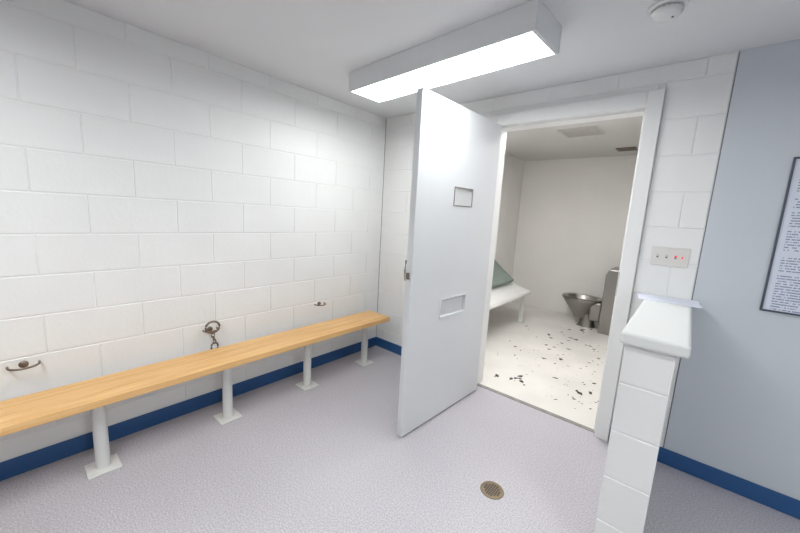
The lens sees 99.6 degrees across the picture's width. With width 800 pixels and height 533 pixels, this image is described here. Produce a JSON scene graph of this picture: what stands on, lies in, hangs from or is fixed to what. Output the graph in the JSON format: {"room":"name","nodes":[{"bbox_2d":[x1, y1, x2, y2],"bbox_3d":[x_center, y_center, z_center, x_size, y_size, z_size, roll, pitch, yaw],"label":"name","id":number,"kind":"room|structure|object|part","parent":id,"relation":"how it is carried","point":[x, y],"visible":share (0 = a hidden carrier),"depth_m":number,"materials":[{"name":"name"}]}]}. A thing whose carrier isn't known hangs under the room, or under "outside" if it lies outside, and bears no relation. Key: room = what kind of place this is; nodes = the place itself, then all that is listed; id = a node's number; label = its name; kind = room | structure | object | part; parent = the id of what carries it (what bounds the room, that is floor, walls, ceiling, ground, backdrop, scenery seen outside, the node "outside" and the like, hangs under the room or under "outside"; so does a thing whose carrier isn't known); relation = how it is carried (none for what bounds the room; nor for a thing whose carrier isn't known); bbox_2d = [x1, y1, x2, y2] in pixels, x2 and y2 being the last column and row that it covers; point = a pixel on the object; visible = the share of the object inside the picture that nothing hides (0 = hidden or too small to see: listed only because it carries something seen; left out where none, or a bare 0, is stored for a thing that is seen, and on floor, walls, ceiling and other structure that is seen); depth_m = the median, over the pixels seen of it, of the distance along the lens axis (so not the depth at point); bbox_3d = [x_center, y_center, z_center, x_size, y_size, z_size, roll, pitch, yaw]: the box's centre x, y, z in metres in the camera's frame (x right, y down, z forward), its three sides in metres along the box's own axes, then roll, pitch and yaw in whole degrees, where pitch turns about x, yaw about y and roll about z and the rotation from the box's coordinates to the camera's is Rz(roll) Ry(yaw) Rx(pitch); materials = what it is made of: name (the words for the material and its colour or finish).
{"room":"prison interior","nodes":[
{"label":"prison interior","id":0,"kind":"room"},
{"bbox_2d":[0,0,385,461],"bbox_3d":[-2.093,-0.096,1.525,0.180,2.390,5.580,11,11,40],"label":"wall","id":1,"kind":"structure","parent":0,"point":[155,189],"depth_m":2.05,"materials":[{"name":"white brick"}]},
{"bbox_2d":[6,360,40,370],"bbox_3d":[-1.889,0.502,1.697,0.077,0.036,0.120,11,11,40],"label":"ring","id":2,"kind":"object","parent":1,"relation":"attached to","point":[23,365],"visible":1,"depth_m":1.71,"materials":[{"name":"silver metal"}]},
{"bbox_3d":[-1.913,0.498,1.718,0.012,0.036,0.036,11,11,40],"label":"mount plate","id":3,"kind":"part","parent":2,"relation":"part of","materials":[{"name":"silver metal"}]},
{"bbox_2d":[0,337,375,480],"bbox_3d":[-2.085,1.047,1.641,0.007,0.100,5.580,11,11,40],"label":"baseboard","id":4,"kind":"structure","parent":1,"relation":"attached to","point":[21,464],"depth_m":2.20,"materials":[{"name":"blue paint"}]},
{"bbox_2d":[202,320,220,348],"bbox_3d":[-1.319,0.484,2.370,0.071,0.225,0.103,11,11,40],"label":"handcuffs","id":5,"kind":"object","parent":1,"relation":"attached to","point":[209,329],"visible":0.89,"depth_m":2.36,"materials":[{"name":"silver metal"}]},
{"bbox_2d":[0,302,799,532],"bbox_3d":[0.893,1.374,1.264,5.480,0.100,9.250,11,11,40],"label":"floor","id":6,"kind":"structure","parent":0,"point":[330,456],"depth_m":1.94,"materials":[{"name":"plastic"}]},
{"bbox_2d":[0,310,389,480],"bbox_3d":[-1.235,0.821,2.233,0.289,0.460,3.120,11,11,40],"label":"bench","id":7,"kind":"object","parent":6,"relation":"on","point":[24,412],"visible":1,"depth_m":1.94,"materials":[{"name":"brown wood"}]},
{"bbox_3d":[-1.605,0.889,1.811,0.062,0.414,0.062,11,11,40],"label":"post","id":8,"kind":"part","parent":7,"relation":"part of","materials":[{"name":"white metal"}]},
{"bbox_3d":[-1.616,1.089,1.842,0.140,0.009,0.140,11,11,40],"label":"plate","id":9,"kind":"part","parent":7,"relation":"part of","materials":[{"name":"white paint"}]},
{"bbox_3d":[-1.177,0.836,2.304,0.062,0.414,0.062,11,11,40],"label":"post","id":10,"kind":"part","parent":7,"relation":"part of","materials":[{"name":"white metal"}]},
{"bbox_3d":[-1.188,1.036,2.335,0.140,0.009,0.140,11,11,40],"label":"plate","id":11,"kind":"part","parent":7,"relation":"part of","materials":[{"name":"white paint"}]},
{"bbox_3d":[-0.774,0.985,2.814,0.140,0.009,0.140,11,11,40],"label":"plate","id":12,"kind":"part","parent":7,"relation":"part of","materials":[{"name":"white paint"}]},
{"bbox_3d":[-0.762,0.785,2.783,0.062,0.414,0.062,11,11,40],"label":"post","id":13,"kind":"part","parent":7,"relation":"part of","materials":[{"name":"white metal"}]},
{"bbox_3d":[-0.353,0.933,3.300,0.140,0.009,0.140,11,11,40],"label":"plate","id":14,"kind":"part","parent":7,"relation":"part of","materials":[{"name":"white paint"}]},
{"bbox_3d":[-0.341,0.734,3.268,0.062,0.414,0.062,11,11,40],"label":"post","id":15,"kind":"part","parent":7,"relation":"part of","materials":[{"name":"white metal"}]},
{"bbox_2d":[480,481,503,499],"bbox_3d":[0.500,1.211,1.833,0.126,0.004,0.126,11,11,40],"label":"floor drain","id":16,"kind":"object","parent":6,"relation":"on","point":[490,489],"visible":1,"depth_m":1.83,"materials":[{"name":"gold metal"}]},
{"bbox_2d":[490,282,530,322],"bbox_3d":[1.008,0.485,4.402,0.679,0.707,1.970,11,11,40],"label":"bunk","id":17,"kind":"object","parent":6,"relation":"on","point":[503,294],"visible":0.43,"depth_m":4.61,"materials":[{"name":"paint"}]},
{"bbox_2d":[492,259,513,287],"bbox_3d":[0.977,0.117,4.404,0.396,0.329,1.650,11,11,40],"label":"mattress","id":18,"kind":"object","parent":17,"relation":"on","point":[500,276],"visible":0.29,"depth_m":4.76,"materials":[{"name":"plastic"}]},
{"bbox_3d":[1.760,0.598,4.884,0.050,0.420,0.050,11,11,40],"label":"leg","id":19,"kind":"part","parent":17,"relation":"part of","materials":[{"name":"paint"}]},
{"bbox_2d":[477,383,594,432],"bbox_3d":[1.034,1.107,2.700,0.944,0.005,0.040,11,11,40],"label":"threshold","id":20,"kind":"object","parent":6,"relation":"on","point":[478,384],"visible":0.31,"depth_m":2.64,"materials":[{"name":"paint"}]},
{"bbox_2d":[484,324,606,408],"bbox_3d":[1.983,0.954,4.032,1.300,0.001,2.836,11,11,40],"label":"chip","id":21,"kind":"object","parent":6,"relation":"on","point":[496,375],"visible":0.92,"depth_m":3.20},
{"bbox_2d":[562,267,619,335],"bbox_3d":[2.866,0.397,4.694,1.116,0.996,0.450,11,11,40],"label":"toilet","id":22,"kind":"object","parent":6,"relation":"on","point":[589,309],"visible":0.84,"depth_m":4.67,"materials":[{"name":"silver metal"}]},
{"bbox_3d":[2.635,0.591,4.915,0.540,0.320,0.428,11,11,40],"label":"bowl","id":23,"kind":"part","parent":22,"relation":"part of","materials":[{"name":"silver metal"}]},
{"bbox_2d":[594,344,675,532],"bbox_3d":[0.937,0.802,1.378,0.160,1.000,0.050,11,11,40],"label":"blocks","id":24,"kind":"object","parent":6,"relation":"on","point":[645,378],"visible":0.87,"depth_m":1.34},
{"bbox_3d":[1.240,0.755,1.787,0.080,1.000,0.970,11,11,40],"label":"blocks","id":25,"kind":"object","parent":6,"relation":"on","visible":0},
{"bbox_2d":[620,294,691,358],"bbox_3d":[1.278,0.247,1.644,0.212,0.050,1.055,11,11,40],"label":"cap","id":26,"kind":"object","parent":25,"relation":"on","point":[666,328],"visible":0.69,"depth_m":1.36,"materials":[{"name":"white paint"}]},
{"bbox_2d":[637,293,702,307],"bbox_3d":[1.530,0.191,1.927,0.294,0.003,0.241,9,10,32],"label":"paper sheets","id":27,"kind":"object","parent":26,"relation":"on","point":[691,303],"visible":1,"depth_m":1.92,"materials":[{"name":"white paper"}]},
{"bbox_2d":[64,0,799,118],"bbox_3d":[-0.096,-0.944,-0.416,5.480,0.100,5.800,11,11,40],"label":"ceiling","id":28,"kind":"structure","parent":0,"point":[312,45],"depth_m":1.75,"materials":[{"name":"white paint"}]},
{"bbox_2d":[349,0,561,102],"bbox_3d":[0.214,-1.187,1.991,1.310,0.124,0.285,11,12,43],"label":"ceiling light","id":29,"kind":"object","parent":28,"relation":"attached to","point":[527,32],"depth_m":1.77,"materials":[{"name":"white plastic"}]},
{"bbox_2d":[648,0,688,22],"bbox_3d":[1.138,-1.084,1.440,0.136,0.056,0.136,11,11,40],"label":"smoke detector","id":30,"kind":"object","parent":28,"relation":"attached to","point":[660,11],"visible":1,"depth_m":1.41,"materials":[{"name":"white plastic"}]},
{"bbox_2d":[442,296,461,302],"bbox_3d":[0.371,0.238,2.431,0.011,0.018,0.260,11,12,42],"label":"slot flap lip","id":31,"kind":"object","parent":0,"point":[447,300],"depth_m":2.42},
{"bbox_2d":[495,154,523,276],"bbox_3d":[0.960,-0.465,4.814,0.180,2.450,3.120,11,11,40],"label":"wall","id":32,"kind":"structure","parent":0,"point":[513,169],"depth_m":5.57,"materials":[{"name":"white paint"}]},
{"bbox_2d":[376,51,738,446],"bbox_3d":[0.802,-0.133,2.816,2.530,2.390,0.150,11,11,40],"label":"wall","id":33,"kind":"structure","parent":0,"point":[698,91],"depth_m":2.03,"materials":[{"name":"white brick"}]},
{"bbox_2d":[376,337,401,355],"bbox_3d":[0.164,0.904,3.375,1.131,0.100,0.007,11,11,40],"label":"baseboard","id":34,"kind":"structure","parent":33,"relation":"attached to","point":[382,343],"depth_m":3.61,"materials":[{"name":"blue plastic"}]},
{"bbox_2d":[397,87,501,436],"bbox_3d":[0.374,0.021,2.396,0.046,2.143,0.935,11,12,42],"label":"door leaf","id":35,"kind":"structure","parent":33,"relation":"in","point":[448,252],"depth_m":2.27,"materials":[{"name":"paint"}]},
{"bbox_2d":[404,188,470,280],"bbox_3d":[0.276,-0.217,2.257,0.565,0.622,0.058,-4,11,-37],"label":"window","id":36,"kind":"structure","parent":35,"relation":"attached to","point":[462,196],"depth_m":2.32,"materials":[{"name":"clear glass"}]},
{"bbox_3d":[0.047,0.027,2.130,0.058,0.155,0.016,11,12,42],"label":"pull handle","id":37,"kind":"part","parent":36,"relation":"part of","materials":[{"name":"silver metal"}]},
{"bbox_2d":[441,295,462,314],"bbox_3d":[0.361,0.274,2.445,0.013,0.120,0.300,11,12,42],"label":"flap","id":38,"kind":"object","parent":35,"relation":"attached to","point":[451,306],"visible":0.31,"depth_m":2.45,"materials":[{"name":"paint"}]},
{"bbox_2d":[439,293,466,318],"bbox_3d":[0.383,0.279,2.424,0.005,0.144,0.324,11,12,42],"label":"frame","id":39,"kind":"object","parent":35,"relation":"attached to","point":[465,294],"depth_m":2.41,"materials":[{"name":"paint"}]},
{"bbox_2d":[453,186,472,206],"bbox_3d":[0.437,-0.475,2.320,0.004,0.125,0.225,11,12,43],"label":"trim","id":40,"kind":"structure","parent":35,"relation":"attached to","point":[455,186],"depth_m":2.31,"materials":[{"name":"silver metal"}]},
{"bbox_2d":[477,88,665,440],"bbox_3d":[1.117,-0.005,2.549,1.103,2.254,0.190,11,11,40],"label":"door frame","id":41,"kind":"structure","parent":33,"relation":"attached to","point":[652,101],"depth_m":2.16,"materials":[{"name":"white paint"}]},
{"bbox_2d":[650,246,690,267],"bbox_3d":[1.607,-0.057,2.015,0.180,0.114,0.016,11,11,40],"label":"switch plate","id":42,"kind":"object","parent":33,"relation":"attached to","point":[663,256],"visible":1,"depth_m":2.01,"materials":[{"name":"silver metal"}]},
{"bbox_2d":[505,116,642,160],"bbox_3d":[1.961,-1.569,3.961,2.510,0.100,3.320,11,11,40],"label":"ceiling","id":43,"kind":"structure","parent":0,"point":[546,143],"depth_m":4.19,"materials":[{"name":"white paint"}]},
{"bbox_2d":[557,126,603,137],"bbox_3d":[1.981,-1.471,3.702,0.380,0.012,0.380,11,11,40],"label":"ceiling vent","id":44,"kind":"object","parent":43,"relation":"in","point":[590,130],"depth_m":3.68,"materials":[{"name":"beige metal"}]},
{"bbox_2d":[616,147,637,151],"bbox_3d":[2.944,-1.523,4.389,0.220,0.012,0.200,11,11,40],"label":"ceiling vent","id":45,"kind":"object","parent":43,"relation":"in","point":[624,148],"depth_m":4.37,"materials":[{"name":"grey metal"}]},
{"bbox_2d":[512,155,636,314],"bbox_3d":[2.903,-0.435,5.324,2.110,2.450,0.180,11,11,40],"label":"wall","id":46,"kind":"structure","parent":0,"point":[573,213],"depth_m":5.37,"materials":[{"name":"white paint"}]},
{"bbox_2d":[664,39,799,499],"bbox_3d":[2.721,0.227,1.188,2.545,2.390,0.154,11,11,40],"label":"wall","id":47,"kind":"structure","parent":0,"point":[735,410],"depth_m":1.81,"materials":[{"name":"grey paint"}]},
{"bbox_2d":[663,51,739,447],"bbox_3d":[1.760,0.046,2.006,0.005,2.390,0.148,11,11,40],"label":"trim","id":48,"kind":"structure","parent":47,"relation":"attached to","point":[739,51],"depth_m":1.90,"materials":[{"name":"grey metal"}]},
{"bbox_2d":[657,446,799,519],"bbox_3d":[2.592,1.361,1.313,2.579,0.100,0.008,11,11,40],"label":"baseboard","id":49,"kind":"structure","parent":47,"relation":"attached to","point":[790,506],"depth_m":1.91,"materials":[{"name":"blue plastic"}]},
{"bbox_2d":[759,157,799,315],"bbox_3d":[2.150,-0.113,1.537,0.600,0.780,0.012,11,11,40],"label":"framed notice","id":50,"kind":"object","parent":47,"relation":"attached to","point":[781,293],"visible":1,"depth_m":1.71,"materials":[{"name":"grey paper"}]}
]}

